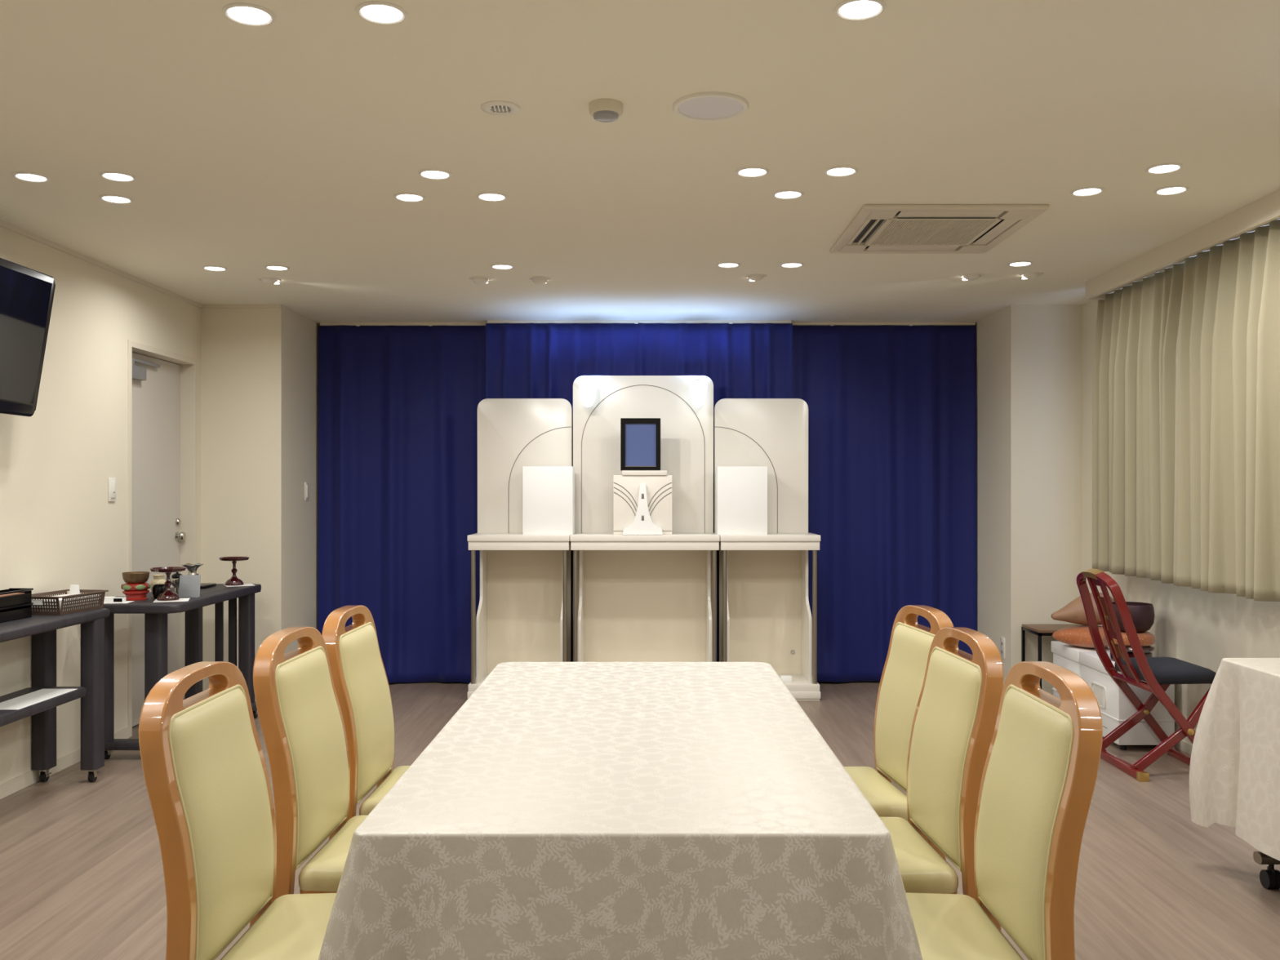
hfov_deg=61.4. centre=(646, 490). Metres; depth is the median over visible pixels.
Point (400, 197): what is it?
diffuser
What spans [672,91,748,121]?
ceiling speaker
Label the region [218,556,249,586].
dish
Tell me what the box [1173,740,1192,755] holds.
baseboard
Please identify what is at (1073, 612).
drum
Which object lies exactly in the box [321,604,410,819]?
dining chair
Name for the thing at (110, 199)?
diffuser
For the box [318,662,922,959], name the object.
tablecloth
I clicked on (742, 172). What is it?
diffuser
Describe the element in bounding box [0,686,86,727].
shelf
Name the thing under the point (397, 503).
curtain
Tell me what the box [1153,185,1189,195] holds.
recessed light
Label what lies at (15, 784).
baseboard
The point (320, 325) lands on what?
wall
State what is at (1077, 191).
diffuser
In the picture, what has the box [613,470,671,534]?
pedestal
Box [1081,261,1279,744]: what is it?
wall
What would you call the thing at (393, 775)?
seat cushion
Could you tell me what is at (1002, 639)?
wall socket
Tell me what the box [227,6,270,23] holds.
diffuser
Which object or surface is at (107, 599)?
box
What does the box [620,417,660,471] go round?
photo frame
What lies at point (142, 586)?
cushion
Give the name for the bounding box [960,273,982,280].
recessed light
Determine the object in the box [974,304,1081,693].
wall
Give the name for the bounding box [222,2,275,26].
recessed light
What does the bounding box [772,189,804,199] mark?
recessed light
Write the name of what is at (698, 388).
lamp
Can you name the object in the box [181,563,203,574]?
vase
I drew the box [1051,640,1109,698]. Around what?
storage box
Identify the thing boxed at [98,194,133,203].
recessed light
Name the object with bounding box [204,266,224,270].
diffuser
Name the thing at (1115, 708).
storage box
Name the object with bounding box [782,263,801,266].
diffuser
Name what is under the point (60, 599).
bundle
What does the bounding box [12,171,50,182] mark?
recessed light
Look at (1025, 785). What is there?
cushion
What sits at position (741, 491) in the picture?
block
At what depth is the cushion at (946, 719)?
2.45 m
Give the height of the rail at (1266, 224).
0.018 m
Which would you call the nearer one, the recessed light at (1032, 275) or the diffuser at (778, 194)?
the diffuser at (778, 194)
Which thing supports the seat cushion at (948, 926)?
on the dining chair at (1039, 775)
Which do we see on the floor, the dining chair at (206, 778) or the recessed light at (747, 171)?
the dining chair at (206, 778)
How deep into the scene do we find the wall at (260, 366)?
6.55 m
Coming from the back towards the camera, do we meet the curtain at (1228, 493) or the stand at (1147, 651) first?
the stand at (1147, 651)
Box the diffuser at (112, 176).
[102,173,132,180]
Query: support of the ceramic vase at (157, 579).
on the console table at (155, 613)
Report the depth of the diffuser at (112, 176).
3.87 m
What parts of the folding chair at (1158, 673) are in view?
leg, cross rail, leg, seat, leg, leg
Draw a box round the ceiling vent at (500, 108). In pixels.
[480,100,519,115]
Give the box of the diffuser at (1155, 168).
[1149,164,1178,173]
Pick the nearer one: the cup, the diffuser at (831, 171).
the diffuser at (831, 171)
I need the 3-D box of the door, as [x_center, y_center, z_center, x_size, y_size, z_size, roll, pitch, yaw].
[-2.782,0.250,6.058,0.156,2.080,0.865,0,0,0]
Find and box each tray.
[0,587,33,608]
[0,602,33,622]
[200,582,216,588]
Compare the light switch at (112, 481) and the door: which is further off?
the door
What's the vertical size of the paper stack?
0.040 m
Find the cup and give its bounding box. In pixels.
[151,584,166,599]
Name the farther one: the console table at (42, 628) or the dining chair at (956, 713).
the console table at (42, 628)
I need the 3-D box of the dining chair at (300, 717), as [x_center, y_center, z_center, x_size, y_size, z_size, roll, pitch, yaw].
[-0.602,0.809,2.526,0.537,0.966,0.449,0,0,1]
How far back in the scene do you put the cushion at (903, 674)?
3.00 m
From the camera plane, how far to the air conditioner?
4.57 m
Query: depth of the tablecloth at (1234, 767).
3.51 m
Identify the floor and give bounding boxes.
[0,680,1279,959]
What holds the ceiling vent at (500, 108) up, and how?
in the ceiling
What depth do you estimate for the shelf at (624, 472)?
6.70 m
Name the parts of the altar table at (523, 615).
post, panel, panel, panel, post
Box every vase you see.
[150,574,165,597]
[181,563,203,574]
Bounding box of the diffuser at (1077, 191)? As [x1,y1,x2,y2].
[1073,188,1101,195]
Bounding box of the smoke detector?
[588,98,622,122]
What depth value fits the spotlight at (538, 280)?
5.71 m
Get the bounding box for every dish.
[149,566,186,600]
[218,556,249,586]
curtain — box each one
[317,325,485,683]
[485,323,792,662]
[792,325,977,682]
[1092,262,1184,585]
[1175,219,1279,601]
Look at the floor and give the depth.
3.74 m
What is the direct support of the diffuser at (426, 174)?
attached to the recessed light at (433, 174)
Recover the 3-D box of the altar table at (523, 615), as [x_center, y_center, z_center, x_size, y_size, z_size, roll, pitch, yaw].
[-0.789,0.782,6.834,0.627,1.016,0.432,0,0,0]
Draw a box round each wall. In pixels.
[0,226,200,784]
[200,305,319,691]
[320,324,460,326]
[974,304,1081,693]
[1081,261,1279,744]
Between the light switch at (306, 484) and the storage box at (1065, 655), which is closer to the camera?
the storage box at (1065, 655)
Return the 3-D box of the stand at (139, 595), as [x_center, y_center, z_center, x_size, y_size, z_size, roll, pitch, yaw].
[-2.512,0.512,5.300,0.120,0.048,0.120,0,0,0]
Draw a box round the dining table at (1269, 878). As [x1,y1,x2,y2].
[1253,851,1279,888]
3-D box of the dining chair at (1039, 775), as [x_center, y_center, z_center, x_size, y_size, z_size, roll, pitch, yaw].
[0.514,0.809,1.998,0.537,0.966,0.449,0,0,0]
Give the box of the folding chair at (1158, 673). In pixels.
[1076,568,1216,781]
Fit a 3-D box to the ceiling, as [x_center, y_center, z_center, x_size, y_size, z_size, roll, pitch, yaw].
[-0.035,-1.180,2.710,5.950,0.100,9.620,0,0,0]
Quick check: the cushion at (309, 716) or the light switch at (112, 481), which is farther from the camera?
the light switch at (112, 481)
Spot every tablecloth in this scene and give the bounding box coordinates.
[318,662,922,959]
[1189,657,1279,861]
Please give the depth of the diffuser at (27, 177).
3.88 m
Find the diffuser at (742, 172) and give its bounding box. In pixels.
[738,168,765,176]
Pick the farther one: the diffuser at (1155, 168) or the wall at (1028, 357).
the wall at (1028, 357)
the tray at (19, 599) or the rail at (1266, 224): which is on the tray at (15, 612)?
the tray at (19, 599)
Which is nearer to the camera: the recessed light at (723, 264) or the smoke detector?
the smoke detector
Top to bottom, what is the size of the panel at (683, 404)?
1.016 m
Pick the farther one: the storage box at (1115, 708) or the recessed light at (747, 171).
the storage box at (1115, 708)
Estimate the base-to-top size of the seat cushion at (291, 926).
0.059 m
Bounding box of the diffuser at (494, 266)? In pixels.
[493,265,511,268]
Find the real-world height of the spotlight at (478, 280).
0.038 m
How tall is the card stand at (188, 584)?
0.110 m
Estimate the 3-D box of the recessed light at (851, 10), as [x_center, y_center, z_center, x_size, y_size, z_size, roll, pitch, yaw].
[0.499,-1.127,2.524,0.120,0.006,0.120,0,0,0]
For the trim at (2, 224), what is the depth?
5.54 m
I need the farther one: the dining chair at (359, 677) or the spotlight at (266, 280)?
the spotlight at (266, 280)
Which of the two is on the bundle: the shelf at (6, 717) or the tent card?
the tent card
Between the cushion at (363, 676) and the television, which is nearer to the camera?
the cushion at (363, 676)
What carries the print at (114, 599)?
on the box at (107, 599)
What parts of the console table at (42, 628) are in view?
leg, leg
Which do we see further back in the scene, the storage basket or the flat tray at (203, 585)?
the flat tray at (203, 585)
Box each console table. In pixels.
[0,608,109,782]
[102,572,261,759]
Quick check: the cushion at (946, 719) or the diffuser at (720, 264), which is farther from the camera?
the diffuser at (720, 264)
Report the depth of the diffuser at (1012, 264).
5.36 m
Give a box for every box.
[103,596,125,602]
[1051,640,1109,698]
[1079,651,1175,750]
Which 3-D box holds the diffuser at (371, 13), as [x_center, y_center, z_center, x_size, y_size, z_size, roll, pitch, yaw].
[-0.626,-1.128,2.546,0.095,0.004,0.095,0,0,-32]
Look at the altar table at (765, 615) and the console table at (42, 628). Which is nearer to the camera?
the console table at (42, 628)
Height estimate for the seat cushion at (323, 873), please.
0.059 m
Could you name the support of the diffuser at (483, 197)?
attached to the recessed light at (486, 196)
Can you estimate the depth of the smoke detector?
3.12 m
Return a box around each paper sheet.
[0,688,76,710]
[103,600,134,604]
[153,598,189,602]
[223,583,253,586]
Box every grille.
[870,220,994,244]
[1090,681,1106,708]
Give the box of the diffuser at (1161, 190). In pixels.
[1157,187,1185,194]
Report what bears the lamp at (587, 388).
attached to the panel at (683, 404)
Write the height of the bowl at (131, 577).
0.052 m
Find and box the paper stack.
[0,592,24,597]
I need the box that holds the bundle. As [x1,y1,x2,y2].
[31,593,99,612]
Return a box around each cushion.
[120,582,151,591]
[170,687,274,959]
[220,893,336,959]
[276,648,348,865]
[298,815,367,892]
[340,624,394,800]
[359,765,410,815]
[843,766,907,820]
[875,624,933,791]
[880,817,958,893]
[906,893,1023,959]
[907,648,979,866]
[975,687,1071,959]
[1050,624,1107,648]
[1112,631,1155,647]
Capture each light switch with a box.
[108,477,115,502]
[304,482,309,500]
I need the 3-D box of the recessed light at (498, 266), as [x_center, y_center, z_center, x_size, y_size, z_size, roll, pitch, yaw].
[-0.728,-1.127,5.426,0.120,0.006,0.120,0,0,0]
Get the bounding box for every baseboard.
[0,726,129,799]
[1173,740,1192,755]
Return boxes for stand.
[122,589,149,600]
[177,574,200,598]
[1107,644,1154,661]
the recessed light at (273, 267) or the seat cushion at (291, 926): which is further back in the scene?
the recessed light at (273, 267)
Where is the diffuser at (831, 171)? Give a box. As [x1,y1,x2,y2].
[827,168,854,175]
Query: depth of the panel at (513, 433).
6.95 m
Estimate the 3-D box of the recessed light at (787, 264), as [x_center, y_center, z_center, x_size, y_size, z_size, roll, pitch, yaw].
[0.723,-1.127,5.384,0.120,0.006,0.120,0,0,0]
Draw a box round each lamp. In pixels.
[578,380,596,407]
[689,380,706,407]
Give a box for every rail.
[320,321,487,326]
[487,320,791,324]
[791,321,975,325]
[1102,217,1279,294]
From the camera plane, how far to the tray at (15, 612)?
4.46 m
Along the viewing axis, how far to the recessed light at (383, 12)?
2.54 m
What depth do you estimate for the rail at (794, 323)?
7.22 m
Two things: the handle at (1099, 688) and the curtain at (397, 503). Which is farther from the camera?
the curtain at (397, 503)
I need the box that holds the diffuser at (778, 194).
[775,191,800,198]
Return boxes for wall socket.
[1000,636,1004,658]
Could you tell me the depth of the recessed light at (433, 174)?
3.84 m
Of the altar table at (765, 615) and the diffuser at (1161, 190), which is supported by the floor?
the altar table at (765, 615)
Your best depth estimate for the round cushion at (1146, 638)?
5.39 m
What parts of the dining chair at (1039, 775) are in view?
frame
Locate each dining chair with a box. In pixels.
[138,661,336,959]
[253,626,367,898]
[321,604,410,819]
[843,604,953,860]
[880,626,1004,899]
[906,661,1102,959]
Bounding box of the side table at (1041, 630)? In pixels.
[1021,624,1079,688]
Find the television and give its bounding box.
[0,257,55,417]
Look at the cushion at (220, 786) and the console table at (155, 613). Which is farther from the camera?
the console table at (155, 613)
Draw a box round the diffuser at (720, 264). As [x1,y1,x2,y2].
[719,263,737,266]
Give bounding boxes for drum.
[1051,592,1114,625]
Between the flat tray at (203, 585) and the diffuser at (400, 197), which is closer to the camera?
the diffuser at (400, 197)
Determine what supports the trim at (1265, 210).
attached to the wall at (1195, 626)
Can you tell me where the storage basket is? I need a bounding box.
[31,589,108,615]
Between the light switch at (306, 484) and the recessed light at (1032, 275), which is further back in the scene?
the light switch at (306, 484)
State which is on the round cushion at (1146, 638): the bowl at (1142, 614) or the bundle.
the bowl at (1142, 614)
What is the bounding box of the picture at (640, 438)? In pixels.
[625,423,656,466]
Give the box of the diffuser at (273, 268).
[266,266,286,270]
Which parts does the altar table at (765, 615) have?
post, panel, panel, panel, post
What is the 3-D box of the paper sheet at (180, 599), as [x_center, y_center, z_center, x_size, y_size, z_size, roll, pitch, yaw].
[-2.318,0.534,5.260,0.155,0.002,0.155,0,0,-20]
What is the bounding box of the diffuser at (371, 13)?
[360,4,402,22]
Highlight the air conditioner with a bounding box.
[829,204,1048,253]
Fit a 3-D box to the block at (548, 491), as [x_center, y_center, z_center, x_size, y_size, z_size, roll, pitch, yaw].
[-0.617,0.061,6.800,0.310,0.425,0.200,0,0,0]
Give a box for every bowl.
[121,571,150,583]
[1107,601,1154,633]
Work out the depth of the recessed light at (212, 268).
5.46 m
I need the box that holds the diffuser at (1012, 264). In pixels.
[1010,262,1030,266]
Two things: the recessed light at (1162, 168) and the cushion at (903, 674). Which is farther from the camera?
the recessed light at (1162, 168)
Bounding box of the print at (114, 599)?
[113,598,122,601]
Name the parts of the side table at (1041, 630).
frame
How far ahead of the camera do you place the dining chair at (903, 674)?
2.98 m
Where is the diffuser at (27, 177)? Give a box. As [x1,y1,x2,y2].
[16,173,46,181]
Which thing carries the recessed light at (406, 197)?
in the ceiling
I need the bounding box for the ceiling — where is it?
[0,0,1279,324]
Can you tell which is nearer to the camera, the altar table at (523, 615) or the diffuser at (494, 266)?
the diffuser at (494, 266)
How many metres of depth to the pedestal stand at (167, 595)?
5.25 m
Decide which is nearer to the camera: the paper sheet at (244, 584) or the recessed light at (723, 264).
the recessed light at (723, 264)
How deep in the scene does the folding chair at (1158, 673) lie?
4.98 m
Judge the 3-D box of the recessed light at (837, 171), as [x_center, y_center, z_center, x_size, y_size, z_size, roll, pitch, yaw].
[0.685,-1.127,3.807,0.120,0.006,0.120,0,0,0]
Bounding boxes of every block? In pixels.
[522,466,574,534]
[715,466,767,534]
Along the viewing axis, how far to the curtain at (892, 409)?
7.23 m
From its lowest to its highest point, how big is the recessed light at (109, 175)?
0.006 m
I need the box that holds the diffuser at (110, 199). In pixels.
[102,196,129,202]
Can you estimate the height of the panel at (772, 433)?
0.868 m
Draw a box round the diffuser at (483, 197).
[479,194,504,200]
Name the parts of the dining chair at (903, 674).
frame, leg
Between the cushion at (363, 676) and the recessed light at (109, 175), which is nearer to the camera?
the cushion at (363, 676)
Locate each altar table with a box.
[467,533,570,698]
[569,532,719,662]
[719,532,820,700]
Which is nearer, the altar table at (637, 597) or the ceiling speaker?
the ceiling speaker
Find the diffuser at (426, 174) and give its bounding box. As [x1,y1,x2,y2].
[421,170,448,178]
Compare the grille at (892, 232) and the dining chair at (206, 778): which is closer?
the dining chair at (206, 778)
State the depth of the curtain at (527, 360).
7.17 m
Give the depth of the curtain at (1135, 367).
5.43 m
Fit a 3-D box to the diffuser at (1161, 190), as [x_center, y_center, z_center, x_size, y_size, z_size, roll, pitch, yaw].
[1.969,-1.128,4.048,0.095,0.004,0.095,0,0,32]
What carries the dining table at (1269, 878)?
on the floor
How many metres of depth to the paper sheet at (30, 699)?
4.41 m
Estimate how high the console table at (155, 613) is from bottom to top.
0.876 m
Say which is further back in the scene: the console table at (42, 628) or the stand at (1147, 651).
the stand at (1147, 651)
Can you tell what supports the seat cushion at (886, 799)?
on the dining chair at (903, 674)
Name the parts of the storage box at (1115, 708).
lid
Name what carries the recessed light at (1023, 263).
in the ceiling
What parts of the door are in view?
closer arm, knob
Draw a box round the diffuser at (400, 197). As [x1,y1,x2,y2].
[396,194,422,200]
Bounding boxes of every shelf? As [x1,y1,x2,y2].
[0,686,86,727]
[622,470,666,475]
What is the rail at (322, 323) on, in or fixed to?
attached to the ceiling
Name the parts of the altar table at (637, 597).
post, panel, panel, post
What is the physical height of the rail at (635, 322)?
0.024 m
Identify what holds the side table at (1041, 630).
on the floor
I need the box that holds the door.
[127,339,197,737]
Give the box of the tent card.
[69,584,79,595]
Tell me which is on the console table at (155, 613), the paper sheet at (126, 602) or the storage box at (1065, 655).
the paper sheet at (126, 602)
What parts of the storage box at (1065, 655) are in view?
lid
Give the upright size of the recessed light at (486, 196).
0.006 m
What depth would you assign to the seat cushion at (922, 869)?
2.37 m
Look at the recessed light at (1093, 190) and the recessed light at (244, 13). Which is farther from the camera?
the recessed light at (1093, 190)
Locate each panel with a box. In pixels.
[477,398,572,533]
[573,375,713,533]
[714,398,808,533]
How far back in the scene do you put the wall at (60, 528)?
5.10 m
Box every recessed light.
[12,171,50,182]
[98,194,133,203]
[99,170,136,182]
[202,265,227,271]
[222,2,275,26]
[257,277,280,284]
[264,264,289,271]
[355,0,408,24]
[393,192,425,201]
[417,168,452,179]
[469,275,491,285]
[475,191,507,201]
[490,263,514,269]
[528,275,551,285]
[716,262,740,267]
[735,166,768,177]
[744,273,766,281]
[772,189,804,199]
[779,262,804,267]
[823,165,857,176]
[834,0,886,20]
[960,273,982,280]
[1007,260,1032,266]
[1019,271,1043,279]
[1070,186,1104,195]
[1145,162,1182,173]
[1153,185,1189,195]
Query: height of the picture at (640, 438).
0.276 m
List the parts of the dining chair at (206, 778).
frame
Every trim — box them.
[0,219,281,308]
[1085,189,1279,299]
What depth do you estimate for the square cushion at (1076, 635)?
5.89 m
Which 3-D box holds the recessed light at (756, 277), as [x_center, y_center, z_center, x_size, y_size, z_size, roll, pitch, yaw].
[0.573,-1.117,5.674,0.116,0.026,0.116,0,0,0]

